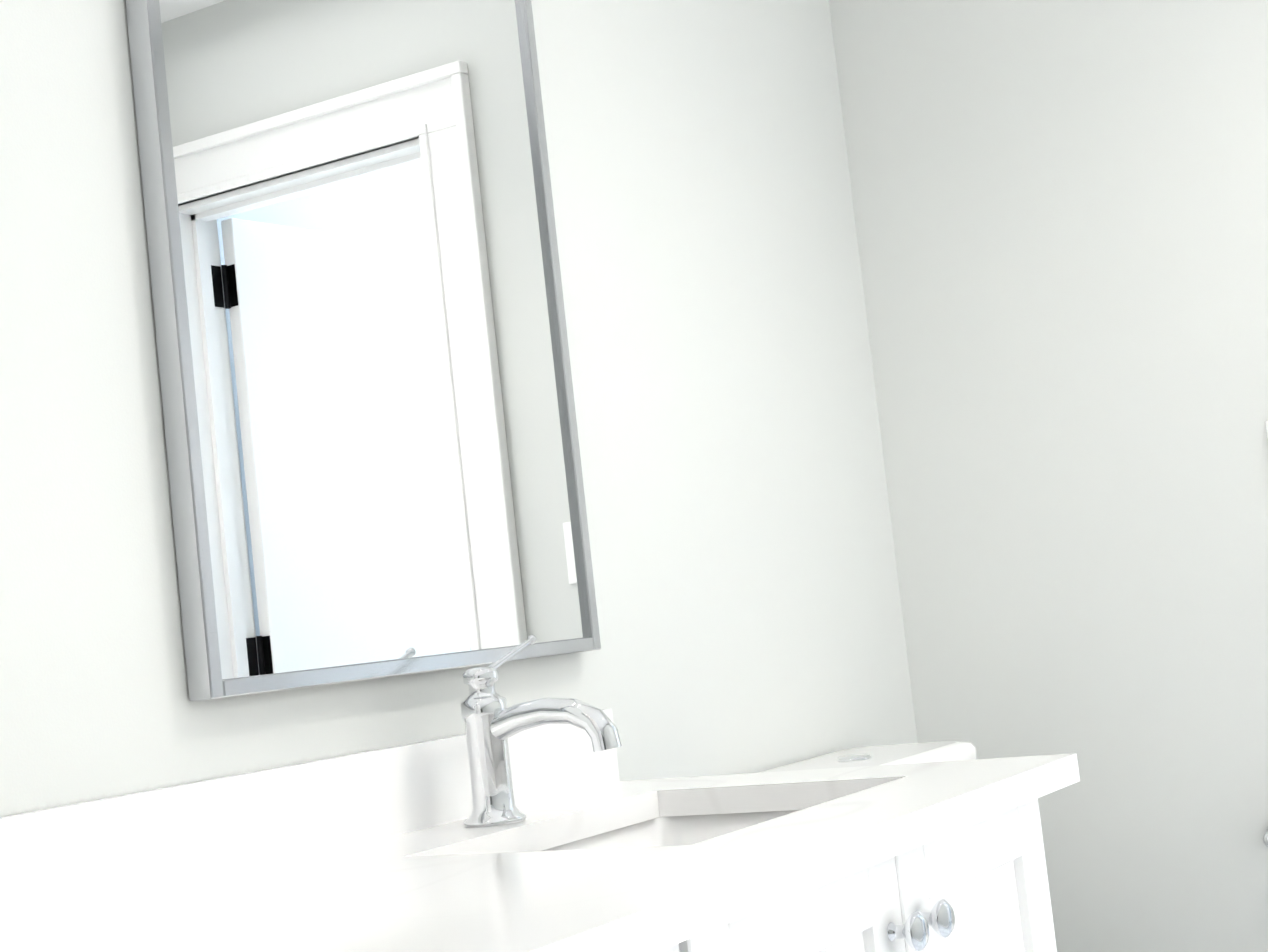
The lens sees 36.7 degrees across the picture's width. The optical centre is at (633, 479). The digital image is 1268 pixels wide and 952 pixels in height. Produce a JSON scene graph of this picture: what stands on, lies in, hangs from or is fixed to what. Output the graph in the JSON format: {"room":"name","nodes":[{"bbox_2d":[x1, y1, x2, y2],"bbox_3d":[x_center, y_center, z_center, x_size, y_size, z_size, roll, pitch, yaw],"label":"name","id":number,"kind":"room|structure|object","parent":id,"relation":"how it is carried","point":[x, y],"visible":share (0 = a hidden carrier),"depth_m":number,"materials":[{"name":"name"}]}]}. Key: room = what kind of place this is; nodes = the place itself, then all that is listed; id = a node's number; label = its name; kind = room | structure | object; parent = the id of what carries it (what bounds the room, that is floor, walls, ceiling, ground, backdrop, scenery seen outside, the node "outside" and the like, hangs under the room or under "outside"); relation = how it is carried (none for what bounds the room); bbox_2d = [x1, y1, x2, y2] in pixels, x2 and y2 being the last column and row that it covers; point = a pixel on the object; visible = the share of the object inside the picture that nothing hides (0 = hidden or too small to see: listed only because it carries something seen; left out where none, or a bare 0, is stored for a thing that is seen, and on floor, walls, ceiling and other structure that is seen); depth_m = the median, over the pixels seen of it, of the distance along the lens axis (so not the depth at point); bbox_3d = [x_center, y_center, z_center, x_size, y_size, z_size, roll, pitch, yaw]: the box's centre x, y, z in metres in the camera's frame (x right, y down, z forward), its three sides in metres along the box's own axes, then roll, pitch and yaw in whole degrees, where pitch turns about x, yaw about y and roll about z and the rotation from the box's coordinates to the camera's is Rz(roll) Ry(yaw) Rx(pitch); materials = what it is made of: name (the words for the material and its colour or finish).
{"room":"bathroom","nodes":[
{"label":"bathroom","id":0,"kind":"room"},
{"bbox_2d":[0,0,917,816],"bbox_3d":[-0.271,0.013,2.184,0.100,2.450,6.480,-9,-5,31],"label":"wall","id":1,"kind":"structure","parent":0,"point":[748,600],"depth_m":2.55,"materials":[{"name":"paint"}]},
{"bbox_2d":[0,738,618,929],"bbox_3d":[-0.554,0.323,1.509,0.020,0.090,2.032,-9,-5,31],"label":"backsplash","id":2,"kind":"structure","parent":1,"relation":"attached to","point":[64,859],"depth_m":1.78,"materials":[{"name":"white stone"}]},
{"bbox_2d":[125,0,600,700],"bbox_3d":[-0.278,-0.243,2.107,0.030,0.912,0.684,-9,-5,31],"label":"mirror","id":3,"kind":"object","parent":1,"relation":"attached to","point":[371,436],"visible":1,"depth_m":2.04,"materials":[{"name":"silver metal"}]},
{"bbox_2d":[829,0,1267,951],"bbox_3d":[1.216,-0.098,2.862,1.768,2.450,0.120,-9,-5,31],"label":"wall","id":4,"kind":"structure","parent":0,"point":[1061,214],"depth_m":3.08,"materials":[{"name":"paint"}]},
{"bbox_2d":[1263,827,1267,846],"bbox_3d":[1.050,0.529,2.842,0.227,0.042,0.070,-9,-5,31],"label":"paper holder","id":5,"kind":"object","parent":4,"relation":"attached to","point":[1265,839],"visible":1,"depth_m":2.87,"materials":[{"name":"silver metal"}]},
{"bbox_2d":[1265,421,1267,438],"bbox_3d":[1.006,-0.036,2.911,0.072,0.116,0.008,-9,-5,31],"label":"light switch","id":6,"kind":"object","parent":4,"relation":"attached to","point":[1266,422],"visible":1,"depth_m":2.93,"materials":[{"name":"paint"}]},
{"bbox_3d":[0.659,1.119,1.616,1.968,0.050,6.480,-9,-5,31],"label":"floor","id":7,"kind":"structure","parent":0,"visible":0},
{"bbox_2d":[368,802,1056,951],"bbox_3d":[-0.260,0.763,1.322,0.594,0.813,2.020,-9,-5,31],"label":"bathroom vanity","id":8,"kind":"object","parent":7,"relation":"on","point":[524,826],"depth_m":1.84,"materials":[{"name":"paint"}]},
{"bbox_2d":[0,753,1079,951],"bbox_3d":[-0.298,0.344,1.356,0.606,0.030,2.032,-9,-5,31],"label":"countertop","id":9,"kind":"structure","parent":8,"relation":"on","point":[637,896],"depth_m":1.54,"materials":[{"name":"white stone"}]},
{"bbox_2d":[440,634,621,829],"bbox_3d":[-0.087,0.260,2.009,0.196,0.189,0.119,-9,-5,31],"label":"faucet","id":10,"kind":"object","parent":9,"relation":"on","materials":[{"name":"silver metal"}]},
{"bbox_2d":[464,790,847,849],"bbox_3d":[0.048,0.431,1.896,0.362,0.160,0.522,-9,-5,31],"label":"sink","id":11,"kind":"object","parent":9,"relation":"in","point":[691,819],"depth_m":2.12,"materials":[{"name":"white ceramic"}]},
{"bbox_2d":[759,741,976,772],"bbox_3d":[0.591,0.766,2.587,0.743,0.812,0.448,-9,-5,31],"label":"toilet","id":12,"kind":"object","parent":7,"relation":"on","point":[942,751],"visible":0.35,"depth_m":2.78,"materials":[{"name":"ceramic"}]}
]}

